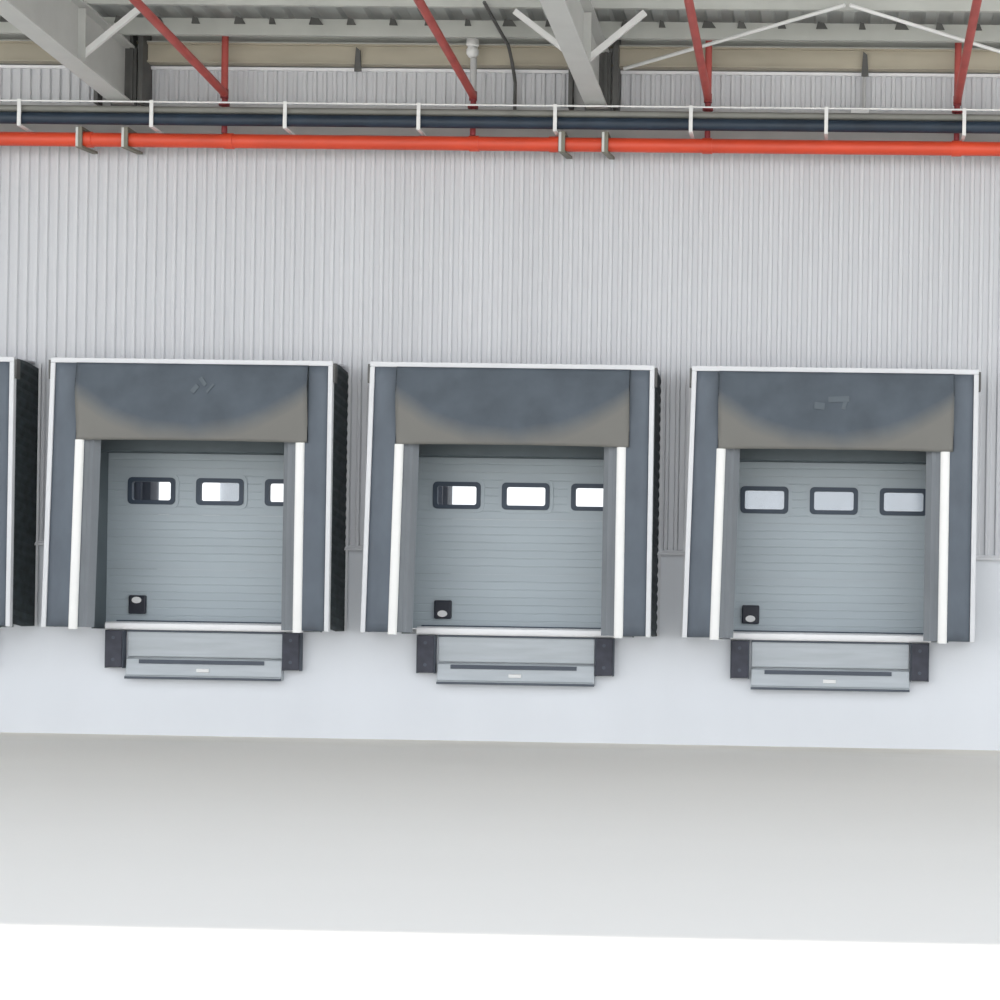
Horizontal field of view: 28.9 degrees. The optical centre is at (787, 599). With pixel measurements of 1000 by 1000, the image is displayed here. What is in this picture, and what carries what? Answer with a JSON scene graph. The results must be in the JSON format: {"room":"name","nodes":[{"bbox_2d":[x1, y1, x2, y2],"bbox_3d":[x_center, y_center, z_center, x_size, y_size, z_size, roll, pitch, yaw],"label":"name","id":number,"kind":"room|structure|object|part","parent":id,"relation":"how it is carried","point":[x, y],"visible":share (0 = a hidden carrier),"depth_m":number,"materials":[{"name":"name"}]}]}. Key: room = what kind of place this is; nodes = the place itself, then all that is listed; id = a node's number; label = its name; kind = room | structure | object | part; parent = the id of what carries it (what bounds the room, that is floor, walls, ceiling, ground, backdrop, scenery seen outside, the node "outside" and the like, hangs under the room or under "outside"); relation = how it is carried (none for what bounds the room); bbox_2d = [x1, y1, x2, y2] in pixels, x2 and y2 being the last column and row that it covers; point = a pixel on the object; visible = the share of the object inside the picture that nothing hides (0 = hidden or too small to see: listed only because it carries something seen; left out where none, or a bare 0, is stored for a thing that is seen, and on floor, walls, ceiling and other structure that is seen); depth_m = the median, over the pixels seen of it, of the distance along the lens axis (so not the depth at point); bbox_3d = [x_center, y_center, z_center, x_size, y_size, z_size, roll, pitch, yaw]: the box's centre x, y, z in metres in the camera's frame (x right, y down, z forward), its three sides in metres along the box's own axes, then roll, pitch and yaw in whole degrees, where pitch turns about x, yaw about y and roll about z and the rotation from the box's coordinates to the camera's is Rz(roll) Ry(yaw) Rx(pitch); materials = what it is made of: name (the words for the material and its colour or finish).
{"room":"distribution center","nodes":[
{"label":"distribution center","id":0,"kind":"room"},
{"bbox_2d":[0,732,999,999],"bbox_3d":[-6.413,1.726,-55.959,230.000,0.001,160.400,1,0,1],"label":"floor","id":1,"kind":"structure","parent":0,"point":[133,867],"depth_m":12.67,"materials":[{"name":"concrete"}]},
{"bbox_2d":[0,34,999,554],"bbox_3d":[-4.352,-3.861,23.797,58.000,6.440,0.062,1,0,1],"label":"wall","id":2,"kind":"structure","parent":0,"point":[674,263],"depth_m":23.78,"materials":[{"name":"white metal"}]},
{"bbox_2d":[17,99,32,131],"bbox_3d":[-9.444,-5.994,23.613,0.044,0.330,0.540,1,0,1],"label":"hanger","id":3,"kind":"object","parent":2,"relation":"attached to","point":[18,100],"visible":0.82,"depth_m":23.34,"materials":[{"name":"white paint"}]},
{"bbox_3d":[-9.447,-5.839,23.613,0.044,0.020,0.540,1,0,1],"label":"arm","id":4,"kind":"part","parent":3,"relation":"part of","materials":[{"name":"white paint"}]},
{"bbox_2d":[0,112,999,133],"bbox_3d":[-4.331,-5.866,23.316,58.000,0.144,0.144,1,0,1],"label":"pipe","id":5,"kind":"object","parent":3,"relation":"attached to","point":[186,119],"visible":1,"depth_m":23.24,"materials":[{"name":"black metal"}]},
{"bbox_2d":[0,105,999,121],"bbox_3d":[-4.329,-5.983,23.316,58.000,0.084,0.084,1,0,1],"label":"pipe","id":6,"kind":"object","parent":5,"relation":"on","point":[3,108],"visible":1,"depth_m":23.27,"materials":[{"name":"grey metal"}]},
{"bbox_2d":[75,126,97,153],"bbox_3d":[-8.730,-5.715,23.652,0.095,0.265,0.442,1,0,4],"label":"bracket","id":7,"kind":"object","parent":2,"relation":"attached to","point":[79,129],"visible":0.97,"depth_m":23.44,"materials":[{"name":"silver metal"}]},
{"bbox_3d":[-8.752,-5.718,23.456,0.080,0.260,0.030,1,0,1],"label":"plate","id":8,"kind":"part","parent":7,"relation":"part of","materials":[{"name":"grey metal"}]},
{"bbox_2d":[93,35,151,105],"bbox_3d":[-8.305,-6.655,23.742,0.610,0.980,0.335,1,0,1],"label":"stub","id":9,"kind":"object","parent":2,"relation":"attached to","point":[144,74],"visible":0.32,"depth_m":23.60,"materials":[{"name":"metal"}]},
{"bbox_2d":[0,0,140,105],"bbox_3d":[-8.392,-6.652,19.581,1.562,1.111,8.130,1,0,1],"label":"beam","id":10,"kind":"structure","parent":9,"relation":"attached to","point":[72,32],"depth_m":22.14,"materials":[{"name":"metal"}]},
{"bbox_3d":[-8.255,-6.480,23.629,0.320,0.770,0.030,1,0,1],"label":"plate","id":11,"kind":"part","parent":10,"relation":"part of","materials":[{"name":"metal"}]},
{"bbox_2d":[0,15,999,42],"bbox_3d":[-4.319,-6.948,23.084,58.000,0.215,0.085,1,0,1],"label":"purlin","id":12,"kind":"object","parent":10,"relation":"on","point":[194,26],"visible":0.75,"depth_m":23.04,"materials":[{"name":"metal"}]},
{"bbox_2d":[849,3,999,52],"bbox_3d":[2.068,-6.617,22.458,3.240,0.282,0.044,1,0,-32],"label":"rod","id":13,"kind":"object","parent":12,"relation":"attached to","point":[857,7],"visible":1,"depth_m":22.10,"materials":[{"name":"white paint"}]},
{"bbox_2d":[84,0,999,12],"bbox_3d":[-4.343,-6.996,22.097,58.000,0.200,0.060,1,0,1],"label":"purlin","id":14,"kind":"object","parent":10,"relation":"on","point":[964,6],"visible":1,"depth_m":22.00,"materials":[{"name":"grey metal"}]},
{"bbox_2d":[483,1,516,109],"bbox_3d":[-3.449,-6.478,22.805,0.054,0.862,1.825,1,0,3],"label":"cable","id":15,"kind":"object","parent":14,"relation":"hanging from","point":[485,4],"visible":0.94,"depth_m":23.30,"materials":[{"name":"metal"}]},
{"bbox_2d":[121,127,142,154],"bbox_3d":[-8.161,-5.705,23.638,0.095,0.265,0.442,1,0,4],"label":"bracket","id":16,"kind":"object","parent":2,"relation":"attached to","point":[124,130],"visible":0.97,"depth_m":23.42,"materials":[{"name":"silver metal"}]},
{"bbox_3d":[-8.182,-5.708,23.442,0.080,0.260,0.030,1,0,1],"label":"plate","id":17,"kind":"part","parent":16,"relation":"part of","materials":[{"name":"grey metal"}]},
{"bbox_3d":[-8.165,-5.823,23.650,0.060,0.030,0.417,1,0,1],"label":"arm","id":18,"kind":"part","parent":16,"relation":"part of"},
{"bbox_2d":[149,100,162,132],"bbox_3d":[-7.805,-5.967,23.572,0.044,0.330,0.540,1,0,1],"label":"hanger","id":19,"kind":"object","parent":2,"relation":"attached to","point":[151,104],"visible":0.82,"depth_m":23.30,"materials":[{"name":"white paint"}]},
{"bbox_3d":[-7.807,-5.812,23.572,0.044,0.020,0.540,1,0,1],"label":"arm","id":20,"kind":"part","parent":19,"relation":"part of","materials":[{"name":"white paint"}]},
{"bbox_2d":[283,101,294,134],"bbox_3d":[-6.155,-5.941,23.532,0.044,0.330,0.540,1,0,1],"label":"hanger","id":21,"kind":"object","parent":2,"relation":"attached to","point":[285,128],"visible":0.82,"depth_m":23.27,"materials":[{"name":"white paint"}]},
{"bbox_3d":[-6.158,-5.785,23.532,0.044,0.020,0.540,1,0,1],"label":"arm","id":22,"kind":"part","parent":21,"relation":"part of","materials":[{"name":"white paint"}]},
{"bbox_2d":[416,103,426,135],"bbox_3d":[-4.511,-5.914,23.491,0.044,0.330,0.540,1,0,1],"label":"hanger","id":23,"kind":"object","parent":2,"relation":"attached to","point":[418,129],"visible":0.82,"depth_m":23.22,"materials":[{"name":"white paint"}]},
{"bbox_3d":[-4.514,-5.759,23.491,0.044,0.020,0.540,1,0,1],"label":"arm","id":24,"kind":"part","parent":23,"relation":"part of","materials":[{"name":"white paint"}]},
{"bbox_2d":[0,102,999,141],"bbox_3d":[-4.319,-5.916,23.787,58.000,0.510,0.051,1,0,1],"label":"pipes","id":25,"kind":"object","parent":2,"relation":"attached to","point":[872,136],"depth_m":23.74,"materials":[{"name":"metal"}]},
{"bbox_2d":[0,65,999,77],"bbox_3d":[-4.307,-6.633,23.792,58.000,0.055,0.072,1,0,1],"label":"trim","id":26,"kind":"structure","parent":2,"relation":"attached to","point":[399,70],"depth_m":23.74,"materials":[{"name":"beige metal"}]},
{"bbox_2d":[0,39,999,76],"bbox_3d":[-4.308,-6.736,23.668,58.000,0.360,0.173,1,0,1],"label":"beam","id":27,"kind":"structure","parent":2,"relation":"attached to","point":[356,55],"depth_m":23.62,"materials":[{"name":"metal"}]},
{"bbox_3d":[-5.345,-6.723,23.623,0.090,0.300,0.033,1,0,1],"label":"splice plate","id":28,"kind":"part","parent":27,"relation":"part of","materials":[{"name":"metal"}]},
{"bbox_2d":[466,38,478,57],"bbox_3d":[-3.892,-6.799,23.486,0.160,0.230,0.240,1,0,1],"label":"dome fixture","id":29,"kind":"object","parent":27,"relation":"attached to","point":[472,51],"visible":0.99,"depth_m":23.39,"materials":[{"name":"white paint"}]},
{"bbox_3d":[0.952,-6.620,23.468,0.090,0.300,0.033,1,0,1],"label":"splice plate","id":30,"kind":"part","parent":27,"relation":"part of","materials":[{"name":"metal"}]},
{"bbox_2d":[0,132,999,156],"bbox_3d":[-4.331,-5.639,23.456,58.000,0.192,0.192,1,0,1],"label":"pipe","id":31,"kind":"object","parent":2,"relation":"attached to","point":[952,148],"visible":1,"depth_m":23.37,"materials":[{"name":"red metal"}]},
{"bbox_2d":[129,0,229,133],"bbox_3d":[-7.047,-6.421,20.344,0.132,1.287,6.449,1,0,1],"label":"branch","id":32,"kind":"object","parent":31,"relation":"on","point":[221,88],"visible":0.95,"depth_m":22.48,"materials":[{"name":"red metal"}]},
{"bbox_2d":[413,0,477,135],"bbox_3d":[-3.961,-6.208,20.268,0.132,0.960,6.449,1,0,1],"label":"branch","id":33,"kind":"object","parent":31,"relation":"on","point":[470,86],"visible":0.98,"depth_m":22.21,"materials":[{"name":"red metal"}]},
{"bbox_2d":[684,0,712,137],"bbox_3d":[-1.060,-6.295,20.196,0.132,1.227,6.449,1,0,1],"label":"branch","id":34,"kind":"object","parent":31,"relation":"on","point":[704,66],"visible":0.91,"depth_m":22.21,"materials":[{"name":"red metal"}]},
{"bbox_2d":[952,0,981,140],"bbox_3d":[1.999,-6.245,20.121,0.132,1.227,6.449,1,0,1],"label":"branch","id":35,"kind":"object","parent":31,"relation":"on","point":[961,64],"visible":0.94,"depth_m":22.12,"materials":[{"name":"red metal"}]},
{"bbox_2d":[0,99,999,110],"bbox_3d":[-4.330,-6.059,23.231,58.000,0.022,0.022,1,0,1],"label":"conduit","id":36,"kind":"object","parent":2,"relation":"attached to","point":[0,99],"visible":1,"depth_m":23.20,"materials":[{"name":"metal"}]},
{"bbox_2d":[34,541,999,559],"bbox_3d":[-4.404,-0.639,23.792,58.000,0.065,0.072,1,0,1],"label":"trim","id":37,"kind":"structure","parent":2,"relation":"attached to","point":[350,547],"depth_m":23.69,"materials":[{"name":"grey metal"}]},
{"bbox_2d":[553,104,558,135],"bbox_3d":[-2.837,-5.887,23.450,0.044,0.330,0.540,1,0,1],"label":"hanger","id":38,"kind":"object","parent":2,"relation":"attached to","point":[555,131],"visible":0.82,"depth_m":23.18,"materials":[{"name":"white paint"}]},
{"bbox_2d":[558,131,571,158],"bbox_3d":[-2.753,-5.618,23.504,0.095,0.265,0.442,1,0,4],"label":"bracket","id":39,"kind":"object","parent":2,"relation":"attached to","point":[562,134],"visible":0.96,"depth_m":23.29,"materials":[{"name":"silver metal"}]},
{"bbox_3d":[-2.775,-5.621,23.308,0.080,0.260,0.030,1,0,1],"label":"plate","id":40,"kind":"part","parent":39,"relation":"part of","materials":[{"name":"silver metal"}]},
{"bbox_2d":[568,40,620,110],"bbox_3d":[-2.397,-6.560,23.596,0.610,0.980,0.335,1,0,1],"label":"stub","id":41,"kind":"object","parent":2,"relation":"attached to","point":[574,97],"visible":0.29,"depth_m":23.44,"materials":[{"name":"metal"}]},
{"bbox_2d":[513,0,646,110],"bbox_3d":[-2.484,-6.557,19.435,1.562,1.111,8.130,1,0,1],"label":"beam","id":42,"kind":"structure","parent":41,"relation":"attached to","point":[575,25],"depth_m":22.00,"materials":[{"name":"metal"}]},
{"bbox_3d":[-2.348,-6.384,23.483,0.320,0.770,0.030,1,0,1],"label":"plate","id":43,"kind":"part","parent":42,"relation":"part of","materials":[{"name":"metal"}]},
{"bbox_2d":[623,3,845,69],"bbox_3d":[-0.687,-6.652,22.497,3.216,0.302,0.044,1,0,34],"label":"rod","id":44,"kind":"object","parent":42,"relation":"attached to","point":[843,5],"visible":1,"depth_m":22.39,"materials":[{"name":"white paint"}]},
{"bbox_2d":[601,131,614,158],"bbox_3d":[-2.223,-5.609,23.491,0.095,0.265,0.442,1,0,4],"label":"bracket","id":45,"kind":"object","parent":2,"relation":"attached to","point":[605,134],"visible":0.98,"depth_m":23.28,"materials":[{"name":"silver metal"}]},
{"bbox_3d":[-2.245,-5.612,23.295,0.080,0.260,0.030,1,0,1],"label":"plate","id":46,"kind":"part","parent":45,"relation":"part of","materials":[{"name":"silver metal"}]},
{"bbox_2d":[689,105,694,138],"bbox_3d":[-1.178,-5.860,23.409,0.044,0.330,0.540,1,0,1],"label":"hanger","id":47,"kind":"object","parent":2,"relation":"attached to","point":[691,134],"visible":0.82,"depth_m":23.14,"materials":[{"name":"white paint"}]},
{"bbox_3d":[-1.180,-5.705,23.409,0.044,0.020,0.540,1,0,1],"label":"arm","id":48,"kind":"part","parent":47,"relation":"part of","materials":[{"name":"white paint"}]},
{"bbox_2d":[824,107,827,139],"bbox_3d":[0.472,-5.833,23.368,0.044,0.330,0.540,1,0,1],"label":"hanger","id":49,"kind":"object","parent":2,"relation":"attached to","point":[826,108],"visible":0.82,"depth_m":23.10,"materials":[{"name":"white paint"}]},
{"bbox_3d":[0.469,-5.678,23.368,0.044,0.020,0.540,1,0,1],"label":"arm","id":50,"kind":"part","parent":49,"relation":"part of","materials":[{"name":"white paint"}]},
{"bbox_2d":[851,76,868,112],"bbox_3d":[0.895,-6.326,23.585,0.220,0.620,0.095,1,0,1],"label":"support bracket","id":51,"kind":"object","parent":2,"relation":"attached to","point":[864,78],"visible":0.56,"depth_m":23.57,"materials":[{"name":"grey metal"}]},
{"bbox_2d":[960,108,965,140],"bbox_3d":[2.146,-5.806,23.326,0.044,0.330,0.540,1,0,1],"label":"hanger","id":52,"kind":"object","parent":2,"relation":"attached to","point":[963,136],"visible":0.82,"depth_m":23.05,"materials":[{"name":"white paint"}]},
{"bbox_3d":[2.143,-5.651,23.326,0.044,0.020,0.540,1,0,1],"label":"arm","id":53,"kind":"part","parent":52,"relation":"part of","materials":[{"name":"white paint"}]},
{"bbox_2d":[0,545,999,749],"bbox_3d":[-4.356,-3.241,24.027,58.000,10.000,0.398,1,0,1],"label":"wall","id":54,"kind":"structure","parent":0,"point":[666,688],"depth_m":23.80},
{"bbox_2d":[0,357,41,626],"bbox_3d":[-11.260,-1.360,23.557,3.668,3.345,0.858,1,0,1],"label":"shelter","id":55,"kind":"object","parent":54,"relation":"attached to","point":[20,381],"visible":1,"depth_m":23.45,"materials":[{"name":"rubber"}]},
{"bbox_2d":[0,362,9,625],"bbox_3d":[-9.736,-1.303,23.255,0.395,3.230,0.027,1,0,3],"label":"curtain","id":56,"kind":"object","parent":55,"relation":"hanging from","point":[4,366],"depth_m":23.24,"materials":[{"name":"fabric"}]},
{"bbox_3d":[-11.191,-2.971,23.305,3.470,0.062,0.080,1,0,1],"label":"rail","id":57,"kind":"part","parent":55,"relation":"part of","materials":[{"name":"metal"}]},
{"bbox_3d":[-9.513,-1.293,23.262,0.058,3.238,0.080,1,0,1],"label":"rail","id":58,"kind":"part","parent":55,"relation":"part of","materials":[{"name":"metal"}]},
{"bbox_2d":[105,630,126,667],"bbox_3d":[-8.445,0.612,23.848,0.230,0.478,0.151,1,0,1],"label":"bumper cover","id":59,"kind":"object","parent":54,"relation":"attached to","point":[115,640],"visible":1,"depth_m":23.78,"materials":[{"name":"rubber"}]},
{"bbox_2d":[106,453,283,623],"bbox_3d":[-7.277,-1.033,24.293,2.950,2.698,0.120,1,0,1],"label":"door","id":60,"kind":"structure","parent":54,"relation":"in","point":[193,534],"depth_m":24.31,"materials":[{"name":"metal"}]},
{"bbox_3d":[-8.319,0.058,24.303,0.220,0.235,0.060,1,0,1],"label":"handle","id":61,"kind":"part","parent":60,"relation":"part of","materials":[{"name":"black plastic"}]},
{"bbox_2d":[271,484,283,501],"bbox_3d":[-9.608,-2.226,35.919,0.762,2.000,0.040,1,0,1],"label":"window","id":62,"kind":"structure","parent":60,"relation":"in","point":[276,489],"depth_m":35.90,"materials":[{"name":"white glass"}]},
{"bbox_2d":[41,357,350,632],"bbox_3d":[-7.342,-1.297,23.460,3.668,3.345,0.858,1,0,1],"label":"shelter","id":63,"kind":"object","parent":54,"relation":"attached to","point":[302,405],"visible":1,"depth_m":23.15,"materials":[{"name":"fabric"}]},
{"bbox_3d":[-9.039,-1.286,23.251,0.126,3.238,0.080,1,0,1],"label":"rail","id":64,"kind":"part","parent":63,"relation":"part of","materials":[{"name":"metal"}]},
{"bbox_2d":[46,363,84,626],"bbox_3d":[-8.816,-1.288,23.232,0.462,3.230,0.028,1,0,0],"label":"curtain","id":65,"kind":"object","parent":63,"relation":"hanging from","point":[65,481],"depth_m":23.22,"materials":[{"name":"fabric"}]},
{"bbox_2d":[75,362,308,442],"bbox_3d":[-7.266,-2.408,23.098,2.845,0.940,0.136,1,0,1],"label":"curtain","id":66,"kind":"object","parent":63,"relation":"hanging from","point":[204,401],"depth_m":23.09,"materials":[{"name":"fabric"}]},
{"bbox_3d":[-7.273,-2.907,23.208,3.470,0.062,0.080,1,0,1],"label":"rail","id":67,"kind":"part","parent":63,"relation":"part of","materials":[{"name":"metal"}]},
{"bbox_2d":[292,366,327,630],"bbox_3d":[-5.818,-1.239,23.158,0.395,3.230,0.027,1,0,3],"label":"curtain","id":68,"kind":"object","parent":63,"relation":"hanging from","point":[310,420],"depth_m":23.15,"materials":[{"name":"fabric"}]},
{"bbox_3d":[-5.595,-1.230,23.166,0.058,3.238,0.080,1,0,1],"label":"rail","id":69,"kind":"part","parent":63,"relation":"part of","materials":[{"name":"metal"}]},
{"bbox_2d":[124,630,283,680],"bbox_3d":[-7.317,0.695,23.827,1.972,0.610,0.138,1,0,1],"label":"dock leveler","id":70,"kind":"object","parent":54,"relation":"attached to","point":[217,646],"visible":1,"depth_m":23.83,"materials":[{"name":"white paint"}]},
{"bbox_3d":[-7.318,0.555,23.874,1.960,0.332,0.043,1,0,1],"label":"plate","id":71,"kind":"part","parent":70,"relation":"part of","materials":[{"name":"grey metal"}]},
{"bbox_2d":[91,440,321,631],"bbox_3d":[-7.283,-0.953,24.093,2.920,2.670,0.420,1,0,1],"label":"trim","id":72,"kind":"structure","parent":54,"relation":"attached to","point":[107,446],"depth_m":23.92,"materials":[{"name":"grey metal"}]},
{"bbox_2d":[105,621,312,631],"bbox_3d":[-7.310,0.338,24.024,2.490,0.096,0.488,1,0,1],"label":"sill","id":73,"kind":"structure","parent":54,"relation":"attached to","point":[130,625],"depth_m":23.79,"materials":[{"name":"metal"}]},
{"bbox_2d":[282,632,302,670],"bbox_3d":[-6.211,0.648,23.793,0.230,0.478,0.151,1,0,1],"label":"bumper cover","id":74,"kind":"object","parent":54,"relation":"attached to","point":[292,643],"visible":0.98,"depth_m":23.72,"materials":[{"name":"rubber"}]},
{"bbox_2d":[416,635,436,672],"bbox_3d":[-4.521,0.676,23.751,0.230,0.478,0.151,1,0,1],"label":"bumper cover","id":75,"kind":"object","parent":54,"relation":"attached to","point":[426,650],"visible":1,"depth_m":23.68,"materials":[{"name":"rubber"}]},
{"bbox_2d":[413,457,603,628],"bbox_3d":[-3.353,-0.969,24.196,2.950,2.698,0.120,1,0,1],"label":"door","id":76,"kind":"structure","parent":54,"relation":"in","point":[524,545],"depth_m":24.21,"materials":[{"name":"metal"}]},
{"bbox_3d":[-4.396,0.121,24.206,0.220,0.235,0.060,1,0,1],"label":"handle","id":77,"kind":"part","parent":76,"relation":"part of","materials":[{"name":"black plastic"}]},
{"bbox_2d":[360,361,663,637],"bbox_3d":[-3.419,-1.233,23.364,3.668,3.345,0.858,1,0,1],"label":"shelter","id":78,"kind":"object","parent":54,"relation":"attached to","point":[615,408],"visible":1,"depth_m":23.05,"materials":[{"name":"fabric"}]},
{"bbox_3d":[-5.116,-1.222,23.154,0.126,3.238,0.080,1,0,1],"label":"rail","id":79,"kind":"part","parent":78,"relation":"part of","materials":[{"name":"metal"}]},
{"bbox_2d":[365,367,403,631],"bbox_3d":[-4.893,-1.224,23.135,0.462,3.230,0.028,1,0,0],"label":"curtain","id":80,"kind":"object","parent":78,"relation":"hanging from","point":[384,493],"depth_m":23.13,"materials":[{"name":"fabric"}]},
{"bbox_3d":[-3.350,-2.844,23.111,3.470,0.062,0.080,1,0,1],"label":"rail","id":81,"kind":"part","parent":78,"relation":"part of","materials":[{"name":"metal"}]},
{"bbox_2d":[395,367,629,446],"bbox_3d":[-3.343,-2.345,23.001,2.845,0.940,0.136,1,0,1],"label":"curtain","id":82,"kind":"object","parent":78,"relation":"hanging from","point":[550,406],"depth_m":22.99,"materials":[{"name":"fabric"}]},
{"bbox_2d":[613,370,649,635],"bbox_3d":[-1.895,-1.176,23.061,0.395,3.230,0.027,1,0,3],"label":"curtain","id":83,"kind":"object","parent":78,"relation":"hanging from","point":[631,429],"depth_m":23.05,"materials":[{"name":"fabric"}]},
{"bbox_3d":[-1.671,-1.166,23.069,0.058,3.238,0.080,1,0,1],"label":"rail","id":84,"kind":"part","parent":78,"relation":"part of","materials":[{"name":"metal"}]},
{"bbox_2d":[416,626,613,637],"bbox_3d":[-3.387,0.401,23.927,2.490,0.096,0.488,1,0,1],"label":"sill","id":85,"kind":"structure","parent":54,"relation":"attached to","point":[429,630],"depth_m":23.69,"materials":[{"name":"metal"}]},
{"bbox_2d":[436,635,594,686],"bbox_3d":[-3.394,0.758,23.730,1.972,0.610,0.138,1,0,1],"label":"dock leveler","id":86,"kind":"object","parent":54,"relation":"attached to","point":[509,651],"visible":1,"depth_m":23.73,"materials":[{"name":"white paint"}]},
{"bbox_3d":[-3.394,0.619,23.777,1.960,0.332,0.043,1,0,1],"label":"plate","id":87,"kind":"part","parent":86,"relation":"part of","materials":[{"name":"grey metal"}]},
{"bbox_2d":[402,444,633,637],"bbox_3d":[-3.360,-0.889,23.996,2.920,2.670,0.420,1,0,1],"label":"trim","id":88,"kind":"structure","parent":54,"relation":"attached to","point":[425,450],"depth_m":23.79,"materials":[{"name":"grey metal"}]},
{"bbox_2d":[595,638,614,676],"bbox_3d":[-2.287,0.712,23.696,0.230,0.478,0.151,1,0,1],"label":"bumper cover","id":89,"kind":"object","parent":54,"relation":"attached to","point":[604,647],"visible":0.99,"depth_m":23.62,"materials":[{"name":"rubber"}]},
{"bbox_2d":[730,640,749,678],"bbox_3d":[-0.600,0.739,23.654,0.230,0.478,0.151,1,0,1],"label":"bumper cover","id":90,"kind":"object","parent":54,"relation":"attached to","point":[739,654],"visible":1,"depth_m":23.59,"materials":[{"name":"rubber"}]},
{"bbox_2d":[733,462,925,633],"bbox_3d":[0.568,-0.906,24.099,2.950,2.698,0.120,1,0,1],"label":"door","id":91,"kind":"structure","parent":54,"relation":"in","point":[784,548],"depth_m":24.11,"materials":[{"name":"metal"}]},
{"bbox_3d":[-0.475,0.185,24.109,0.220,0.235,0.060,1,0,1],"label":"handle","id":92,"kind":"part","parent":91,"relation":"part of","materials":[{"name":"black plastic"}]},
{"bbox_2d":[730,631,930,642],"bbox_3d":[0.534,0.465,23.830,2.490,0.096,0.488,1,0,1],"label":"sill","id":93,"kind":"structure","parent":54,"relation":"attached to","point":[737,635],"depth_m":23.60,"materials":[{"name":"metal"}]},
{"bbox_2d":[680,366,980,643],"bbox_3d":[0.503,-1.169,23.267,3.668,3.345,0.858,1,0,1],"label":"shelter","id":94,"kind":"object","parent":54,"relation":"attached to","point":[731,409],"visible":1,"depth_m":22.95,"materials":[{"name":"fabric"}]},
{"bbox_3d":[-1.194,-1.159,23.057,0.126,3.238,0.080,1,0,1],"label":"rail","id":95,"kind":"part","parent":94,"relation":"part of","materials":[{"name":"metal"}]},
{"bbox_2d":[687,371,725,637],"bbox_3d":[-0.972,-1.161,23.038,0.462,3.230,0.028,1,0,0],"label":"curtain","id":96,"kind":"object","parent":94,"relation":"hanging from","point":[706,493],"depth_m":23.03,"materials":[{"name":"fabric"}]},
{"bbox_3d":[0.572,-2.780,23.014,3.470,0.062,0.080,1,0,1],"label":"rail","id":97,"kind":"part","parent":94,"relation":"part of","materials":[{"name":"metal"}]},
{"bbox_2d":[718,371,953,451],"bbox_3d":[0.578,-2.281,22.904,2.845,0.940,0.136,1,0,1],"label":"curtain","id":98,"kind":"object","parent":94,"relation":"hanging from","point":[837,410],"depth_m":22.90,"materials":[{"name":"fabric"}]},
{"bbox_2d":[937,374,973,641],"bbox_3d":[2.027,-1.112,22.965,0.395,3.230,0.027,1,0,3],"label":"curtain","id":99,"kind":"object","parent":94,"relation":"hanging from","point":[955,435],"depth_m":22.95,"materials":[{"name":"fabric"}]},
{"bbox_3d":[2.250,-1.103,22.972,0.058,3.238,0.080,1,0,1],"label":"rail","id":100,"kind":"part","parent":94,"relation":"part of","materials":[{"name":"metal"}]},
{"bbox_2d":[751,640,909,691],"bbox_3d":[0.527,0.822,23.633,1.972,0.610,0.138,1,0,1],"label":"dock leveler","id":101,"kind":"object","parent":54,"relation":"attached to","point":[802,656],"visible":1,"depth_m":23.64,"materials":[{"name":"white paint"}]},
{"bbox_3d":[0.527,0.683,23.680,1.960,0.332,0.043,1,0,1],"label":"plate","id":102,"kind":"part","parent":101,"relation":"part of","materials":[{"name":"grey metal"}]},
{"bbox_2d":[740,449,947,642],"bbox_3d":[0.562,-0.826,23.899,2.920,2.670,0.420,1,0,1],"label":"trim","id":103,"kind":"structure","parent":54,"relation":"attached to","point":[746,455],"depth_m":23.69,"materials":[{"name":"grey metal"}]},
{"bbox_2d":[910,643,928,681],"bbox_3d":[1.634,0.776,23.599,0.230,0.478,0.151,1,0,1],"label":"bumper cover","id":104,"kind":"object","parent":54,"relation":"attached to","point":[919,653],"visible":1,"depth_m":23.53,"materials":[{"name":"rubber"}]},
{"bbox_2d":[0,5,999,24],"bbox_3d":[-4.376,-7.408,19.562,58.045,0.656,8.550,1,0,1],"label":"roof beam","id":105,"kind":"structure","parent":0,"point":[257,12],"depth_m":23.14,"materials":[{"name":"metal"}]},
{"bbox_2d":[158,477,922,580],"bbox_3d":[-4.077,-2.311,35.913,22.000,5.850,0.200,1,0,1],"label":"wall","id":106,"kind":"structure","parent":0,"point":[228,491],"depth_m":35.69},
{"bbox_2d":[159,482,170,514],"bbox_3d":[-11.792,-2.261,35.973,0.210,2.000,0.040,1,0,1],"label":"window","id":107,"kind":"structure","parent":106,"relation":"in","point":[164,487],"depth_m":35.95,"materials":[{"name":"white glass"}]},
{"bbox_2d":[202,483,219,500],"bbox_3d":[-10.914,-2.247,35.951,0.324,2.000,0.040,1,0,1],"label":"window","id":108,"kind":"structure","parent":106,"relation":"in","point":[210,491],"depth_m":35.93,"materials":[{"name":"white glass"}]},
{"bbox_2d":[452,473,602,520],"bbox_3d":[-4.553,-2.144,35.794,3.538,2.000,0.040,1,0,1],"label":"window","id":109,"kind":"structure","parent":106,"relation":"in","point":[462,495],"depth_m":35.78,"materials":[{"name":"white glass"}]},
{"bbox_2d":[316,628,937,641],"bbox_3d":[-4.268,0.496,30.049,22.000,0.230,11.530,1,0,1],"label":"floor","id":110,"kind":"structure","parent":0,"point":[414,629],"depth_m":24.29,"materials":[{"name":"concrete"}]},
{"bbox_2d":[116,467,157,568],"bbox_3d":[-12.378,-1.701,35.467,0.918,3.900,0.900,1,0,1],"label":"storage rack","id":111,"kind":"object","parent":110,"relation":"on","point":[142,490],"visible":0.02,"depth_m":35.51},
{"bbox_2d":[421,471,451,573],"bbox_3d":[-6.675,-1.608,35.326,0.664,3.900,0.900,1,0,1],"label":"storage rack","id":112,"kind":"object","parent":110,"relation":"on","point":[444,492],"visible":0.02,"depth_m":35.37,"materials":[{"name":"black metal"}]}
]}

